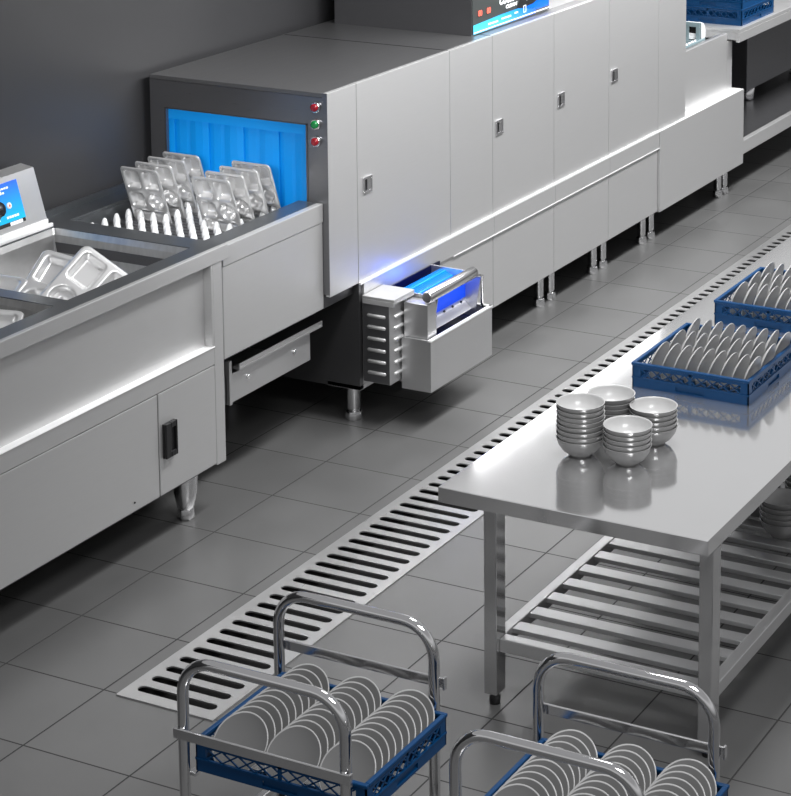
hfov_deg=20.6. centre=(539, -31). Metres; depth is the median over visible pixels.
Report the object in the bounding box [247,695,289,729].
plate
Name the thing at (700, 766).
plate
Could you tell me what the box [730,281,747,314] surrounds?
plate
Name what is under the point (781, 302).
plate
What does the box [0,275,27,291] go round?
tray
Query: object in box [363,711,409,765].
plate
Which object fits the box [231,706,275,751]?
plate
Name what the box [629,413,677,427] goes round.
bowl
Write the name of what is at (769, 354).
plate
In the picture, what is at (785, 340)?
plate
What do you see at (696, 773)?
plate
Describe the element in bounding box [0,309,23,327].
tray
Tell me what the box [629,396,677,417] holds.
bowl
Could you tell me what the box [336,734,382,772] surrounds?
plate
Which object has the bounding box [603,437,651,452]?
bowl
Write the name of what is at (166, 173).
tray
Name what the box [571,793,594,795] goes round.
plate
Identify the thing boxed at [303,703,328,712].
plate
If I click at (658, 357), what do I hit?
plate
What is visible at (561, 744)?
plate
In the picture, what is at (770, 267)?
plate
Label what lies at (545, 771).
plate
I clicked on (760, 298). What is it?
plate
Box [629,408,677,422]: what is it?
bowl
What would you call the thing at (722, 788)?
dish rack
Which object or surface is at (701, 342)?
plate
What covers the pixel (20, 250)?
basin
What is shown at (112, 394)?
unit
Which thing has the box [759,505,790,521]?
bowl
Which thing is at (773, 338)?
plate
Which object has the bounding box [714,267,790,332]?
dish rack
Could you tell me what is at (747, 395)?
dish rack
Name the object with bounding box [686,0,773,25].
dish rack
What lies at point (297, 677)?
plate
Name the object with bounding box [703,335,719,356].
plate
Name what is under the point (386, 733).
plate
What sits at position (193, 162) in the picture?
tray
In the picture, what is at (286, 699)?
plate
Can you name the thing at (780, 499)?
bowl
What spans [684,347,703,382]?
plate
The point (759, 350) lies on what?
plate
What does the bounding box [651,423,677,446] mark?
bowl
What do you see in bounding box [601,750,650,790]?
plate
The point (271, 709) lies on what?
plate
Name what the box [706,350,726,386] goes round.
plate
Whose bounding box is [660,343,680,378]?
plate
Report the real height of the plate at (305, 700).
0.136 m
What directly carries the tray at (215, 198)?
on the dishwasher loading section
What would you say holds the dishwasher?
on the floor
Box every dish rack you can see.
[195,672,447,795]
[484,737,729,795]
[631,323,790,405]
[686,0,762,8]
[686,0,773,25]
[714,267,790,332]
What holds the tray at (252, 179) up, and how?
on the dishwasher loading section
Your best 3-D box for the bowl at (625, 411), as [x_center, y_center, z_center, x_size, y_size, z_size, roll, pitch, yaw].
[0.264,1.635,8.035,0.178,0.071,0.178,-6,11,-33]
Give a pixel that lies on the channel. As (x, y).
(251, 638)
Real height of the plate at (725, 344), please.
0.150 m
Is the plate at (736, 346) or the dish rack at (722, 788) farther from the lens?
the plate at (736, 346)
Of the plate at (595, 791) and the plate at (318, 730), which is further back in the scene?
the plate at (318, 730)
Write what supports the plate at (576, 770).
in the dish rack at (722, 788)
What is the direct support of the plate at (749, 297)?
in the dish rack at (722, 307)
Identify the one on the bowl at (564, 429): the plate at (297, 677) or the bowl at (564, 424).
the bowl at (564, 424)
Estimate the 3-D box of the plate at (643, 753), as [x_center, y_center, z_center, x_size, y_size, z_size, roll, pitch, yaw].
[0.246,2.306,6.206,0.182,0.136,0.124,5,10,28]
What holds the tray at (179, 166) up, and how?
on the dishwasher loading section
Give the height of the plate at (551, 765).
0.136 m
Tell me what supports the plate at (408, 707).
in the dish rack at (413, 759)
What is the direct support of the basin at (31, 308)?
in the unit at (112, 394)
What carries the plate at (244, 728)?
in the dish rack at (413, 759)
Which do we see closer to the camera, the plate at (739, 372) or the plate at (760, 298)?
the plate at (739, 372)
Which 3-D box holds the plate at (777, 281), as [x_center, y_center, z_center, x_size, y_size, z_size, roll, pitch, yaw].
[1.023,1.405,9.505,0.051,0.150,0.156,4,10,23]
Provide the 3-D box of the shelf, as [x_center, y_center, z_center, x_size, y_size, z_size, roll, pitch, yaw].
[1.616,0.972,16.142,0.900,0.093,2.920,4,10,26]
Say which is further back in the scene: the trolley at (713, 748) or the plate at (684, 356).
the plate at (684, 356)
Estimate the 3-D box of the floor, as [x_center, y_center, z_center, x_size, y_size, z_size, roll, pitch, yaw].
[4.613,1.898,12.111,10.240,0.001,23.000,4,10,26]
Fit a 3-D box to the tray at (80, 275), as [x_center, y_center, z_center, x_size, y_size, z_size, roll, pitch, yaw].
[-1.878,1.363,8.884,0.235,0.388,0.444,8,12,41]
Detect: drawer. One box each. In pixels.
[224,320,321,405]
[362,261,492,392]
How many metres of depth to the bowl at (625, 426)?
7.82 m
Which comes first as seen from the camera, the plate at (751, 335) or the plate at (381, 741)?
the plate at (381, 741)
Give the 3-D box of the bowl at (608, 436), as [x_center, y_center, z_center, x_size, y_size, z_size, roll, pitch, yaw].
[0.314,1.677,7.768,0.178,0.071,0.178,-3,9,-16]
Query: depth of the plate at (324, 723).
6.40 m
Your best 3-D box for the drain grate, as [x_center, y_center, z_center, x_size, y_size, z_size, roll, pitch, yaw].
[0.655,1.987,11.526,0.417,0.006,8.813,4,10,26]
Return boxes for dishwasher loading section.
[45,183,352,405]
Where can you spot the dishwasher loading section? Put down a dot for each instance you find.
(272, 271)
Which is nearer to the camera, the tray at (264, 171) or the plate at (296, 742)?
the plate at (296, 742)
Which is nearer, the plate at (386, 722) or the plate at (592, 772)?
the plate at (592, 772)
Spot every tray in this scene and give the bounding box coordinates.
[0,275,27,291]
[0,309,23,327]
[20,250,102,299]
[40,246,126,296]
[120,166,171,223]
[134,161,185,217]
[147,156,197,212]
[162,151,204,199]
[191,176,241,231]
[205,171,254,222]
[219,166,268,218]
[231,161,280,212]
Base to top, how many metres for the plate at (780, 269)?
0.150 m
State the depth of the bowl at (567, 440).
7.77 m
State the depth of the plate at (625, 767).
6.13 m
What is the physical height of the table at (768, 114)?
1.125 m
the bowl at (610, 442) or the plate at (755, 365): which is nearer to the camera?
the bowl at (610, 442)
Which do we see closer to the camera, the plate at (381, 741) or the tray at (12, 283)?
the plate at (381, 741)
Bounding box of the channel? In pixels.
[138,233,790,709]
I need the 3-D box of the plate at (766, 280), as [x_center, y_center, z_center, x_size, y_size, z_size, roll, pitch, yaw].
[0.979,1.402,9.527,0.051,0.150,0.156,4,10,25]
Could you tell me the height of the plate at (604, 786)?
0.136 m
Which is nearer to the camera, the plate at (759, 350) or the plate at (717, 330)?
the plate at (759, 350)
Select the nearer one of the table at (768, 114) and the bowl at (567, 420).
the bowl at (567, 420)
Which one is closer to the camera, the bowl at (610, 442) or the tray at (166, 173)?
the bowl at (610, 442)
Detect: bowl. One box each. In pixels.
[556,393,604,414]
[556,404,604,419]
[556,409,604,424]
[556,414,604,428]
[556,419,604,434]
[556,424,602,439]
[556,429,602,443]
[556,434,602,458]
[587,384,634,405]
[602,442,651,466]
[603,415,652,437]
[603,427,651,442]
[603,431,651,447]
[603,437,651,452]
[604,397,634,410]
[605,408,629,414]
[605,413,628,419]
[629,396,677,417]
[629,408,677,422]
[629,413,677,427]
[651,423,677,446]
[652,418,677,432]
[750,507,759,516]
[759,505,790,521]
[760,511,790,526]
[760,515,790,539]
[761,504,790,515]
[762,488,790,510]
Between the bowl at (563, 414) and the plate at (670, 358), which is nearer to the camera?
the bowl at (563, 414)
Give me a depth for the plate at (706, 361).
8.54 m
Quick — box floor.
[0,127,790,795]
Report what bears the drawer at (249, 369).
on the dishwasher loading section
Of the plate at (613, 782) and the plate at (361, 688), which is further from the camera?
the plate at (361, 688)
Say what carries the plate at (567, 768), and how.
in the dish rack at (722, 788)
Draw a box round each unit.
[0,163,227,589]
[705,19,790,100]
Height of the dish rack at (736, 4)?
0.115 m
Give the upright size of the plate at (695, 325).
0.150 m
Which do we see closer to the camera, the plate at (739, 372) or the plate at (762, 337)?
the plate at (739, 372)
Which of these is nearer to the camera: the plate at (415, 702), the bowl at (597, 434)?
the plate at (415, 702)
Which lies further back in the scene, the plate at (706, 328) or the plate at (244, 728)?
the plate at (706, 328)
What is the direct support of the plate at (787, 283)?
in the dish rack at (722, 307)
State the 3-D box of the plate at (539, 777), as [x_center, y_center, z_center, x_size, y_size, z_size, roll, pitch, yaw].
[-0.037,2.329,6.057,0.182,0.136,0.124,5,10,27]
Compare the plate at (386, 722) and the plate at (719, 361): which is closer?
the plate at (386, 722)
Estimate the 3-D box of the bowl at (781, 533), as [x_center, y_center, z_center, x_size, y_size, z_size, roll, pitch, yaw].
[0.948,2.178,8.491,0.178,0.071,0.178,1,9,6]
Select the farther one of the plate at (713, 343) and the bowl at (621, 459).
the plate at (713, 343)
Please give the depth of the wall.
10.03 m
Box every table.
[438,237,790,757]
[704,0,790,153]
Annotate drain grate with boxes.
[116,224,790,721]
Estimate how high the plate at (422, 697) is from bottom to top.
0.136 m
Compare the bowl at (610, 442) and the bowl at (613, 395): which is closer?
the bowl at (610, 442)
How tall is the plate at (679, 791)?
0.136 m
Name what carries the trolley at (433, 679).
on the floor
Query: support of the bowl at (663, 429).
on the bowl at (658, 439)
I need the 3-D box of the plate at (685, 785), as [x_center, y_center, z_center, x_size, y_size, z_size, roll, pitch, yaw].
[0.360,2.334,6.025,0.182,0.136,0.124,5,10,30]
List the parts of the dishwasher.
opening trim, curtain rail, frame, corner panel, foot plate, panel, door, panel, rail panel, fixed panel, control panel, door, panel, rail panel, door, panel, rail panel, panel, door, rail panel, fixed panel, panel, unload panel, unload corner panel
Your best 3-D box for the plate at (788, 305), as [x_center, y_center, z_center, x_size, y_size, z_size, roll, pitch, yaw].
[1.079,1.438,9.294,0.051,0.150,0.156,5,10,30]
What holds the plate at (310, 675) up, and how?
in the dish rack at (413, 759)
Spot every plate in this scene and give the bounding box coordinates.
[212,711,267,769]
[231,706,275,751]
[239,700,282,735]
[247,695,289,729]
[252,689,295,723]
[260,687,302,717]
[264,725,320,784]
[281,669,322,701]
[282,674,315,707]
[284,720,327,778]
[288,663,328,691]
[290,679,309,711]
[290,714,334,750]
[297,708,338,744]
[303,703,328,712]
[312,698,355,730]
[317,692,361,726]
[318,740,375,795]
[329,687,368,720]
[332,681,374,714]
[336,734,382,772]
[338,676,380,709]
[351,722,395,760]
[351,728,389,765]
[355,717,402,771]
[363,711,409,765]
[369,705,415,742]
[376,700,421,735]
[382,695,427,730]
[389,689,434,743]
[493,783,539,795]
[499,777,548,795]
[504,771,556,795]
[510,765,563,795]
[516,759,568,795]
[522,756,574,792]
[529,747,580,785]
[544,735,590,774]
[545,741,586,780]
[547,729,597,757]
[567,787,608,795]
[570,780,619,795]
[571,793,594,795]
[574,774,627,795]
[581,771,629,795]
[588,762,638,783]
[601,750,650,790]
[604,744,656,783]
[604,756,644,792]
[644,783,689,795]
[644,790,677,795]
[647,777,697,795]
[649,341,669,377]
[651,771,705,795]
[655,765,711,795]
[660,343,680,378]
[662,759,716,795]
[669,330,685,349]
[672,345,691,380]
[680,331,695,352]
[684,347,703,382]
[685,318,699,338]
[692,333,707,353]
[694,320,711,343]
[695,349,714,384]
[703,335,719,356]
[706,321,722,344]
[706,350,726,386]
[715,336,730,357]
[718,323,734,345]
[718,352,738,388]
[726,338,741,360]
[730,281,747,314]
[730,325,745,346]
[730,354,749,390]
[737,340,753,363]
[740,326,756,350]
[741,283,757,315]
[744,356,761,379]
[747,271,760,291]
[749,342,764,364]
[752,284,768,316]
[752,328,767,351]
[756,273,770,294]
[758,262,774,286]
[760,343,775,377]
[762,286,779,318]
[763,330,778,355]
[767,274,781,295]
[769,263,783,286]
[773,287,789,320]
[773,332,790,363]
[778,276,790,297]
[780,266,790,286]
[783,297,790,322]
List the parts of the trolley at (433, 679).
support rail, hoop handle, rail, hoop handle, support rail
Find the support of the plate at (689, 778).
in the dish rack at (722, 788)
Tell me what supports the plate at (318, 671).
in the dish rack at (413, 759)
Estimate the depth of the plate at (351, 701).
6.53 m
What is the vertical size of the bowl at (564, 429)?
0.071 m
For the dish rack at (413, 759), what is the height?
0.100 m
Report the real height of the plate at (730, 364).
0.150 m
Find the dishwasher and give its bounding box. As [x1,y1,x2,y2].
[149,0,743,420]
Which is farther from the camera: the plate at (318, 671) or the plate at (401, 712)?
the plate at (318, 671)
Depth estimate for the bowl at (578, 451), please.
7.79 m
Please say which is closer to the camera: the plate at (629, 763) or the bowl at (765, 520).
the plate at (629, 763)
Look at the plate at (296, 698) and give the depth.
6.57 m
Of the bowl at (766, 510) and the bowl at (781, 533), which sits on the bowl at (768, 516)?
the bowl at (766, 510)
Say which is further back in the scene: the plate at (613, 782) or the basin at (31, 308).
the basin at (31, 308)
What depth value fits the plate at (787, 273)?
9.64 m
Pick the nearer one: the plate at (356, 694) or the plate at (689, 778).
the plate at (689, 778)
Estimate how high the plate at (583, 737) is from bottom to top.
0.136 m
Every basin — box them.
[0,228,188,278]
[0,297,51,318]
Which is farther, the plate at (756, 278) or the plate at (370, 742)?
the plate at (756, 278)
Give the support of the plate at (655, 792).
in the dish rack at (722, 788)
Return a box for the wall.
[0,0,334,210]
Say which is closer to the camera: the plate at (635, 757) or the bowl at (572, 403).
the plate at (635, 757)
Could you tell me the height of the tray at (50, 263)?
0.294 m
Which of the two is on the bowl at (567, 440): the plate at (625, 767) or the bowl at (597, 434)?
the bowl at (597, 434)
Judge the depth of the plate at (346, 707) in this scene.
6.49 m
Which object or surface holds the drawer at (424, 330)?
attached to the dishwasher
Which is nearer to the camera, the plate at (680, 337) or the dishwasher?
the plate at (680, 337)
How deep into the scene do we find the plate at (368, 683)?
6.63 m
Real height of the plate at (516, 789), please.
0.136 m
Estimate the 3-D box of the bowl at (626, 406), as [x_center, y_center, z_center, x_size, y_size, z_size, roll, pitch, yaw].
[0.264,1.617,8.031,0.178,0.071,0.178,4,10,26]
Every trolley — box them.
[173,591,446,795]
[449,652,726,795]
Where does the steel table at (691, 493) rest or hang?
on the floor
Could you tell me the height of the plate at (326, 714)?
0.136 m
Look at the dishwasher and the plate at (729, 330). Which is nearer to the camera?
the plate at (729, 330)
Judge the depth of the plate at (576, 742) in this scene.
6.29 m
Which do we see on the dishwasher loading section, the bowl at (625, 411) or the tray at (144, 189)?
the tray at (144, 189)
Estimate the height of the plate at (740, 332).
0.150 m
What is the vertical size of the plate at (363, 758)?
0.136 m
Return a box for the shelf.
[743,111,790,153]
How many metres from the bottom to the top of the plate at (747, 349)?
0.150 m
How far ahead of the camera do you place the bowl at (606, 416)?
7.95 m
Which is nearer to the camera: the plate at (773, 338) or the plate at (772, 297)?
the plate at (773, 338)
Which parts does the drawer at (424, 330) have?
lid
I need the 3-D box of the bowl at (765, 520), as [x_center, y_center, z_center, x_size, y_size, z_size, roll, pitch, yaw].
[0.948,2.157,8.489,0.178,0.071,0.178,5,10,31]
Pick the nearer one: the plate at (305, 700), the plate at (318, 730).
the plate at (318, 730)
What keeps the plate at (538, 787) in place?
in the dish rack at (722, 788)
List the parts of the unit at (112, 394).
knob, control panel, door, panel, rail, handle, door, corner post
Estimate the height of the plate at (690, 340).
0.150 m
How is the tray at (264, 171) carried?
on the dishwasher loading section
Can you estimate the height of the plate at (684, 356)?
0.150 m
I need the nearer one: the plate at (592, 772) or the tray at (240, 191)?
the plate at (592, 772)

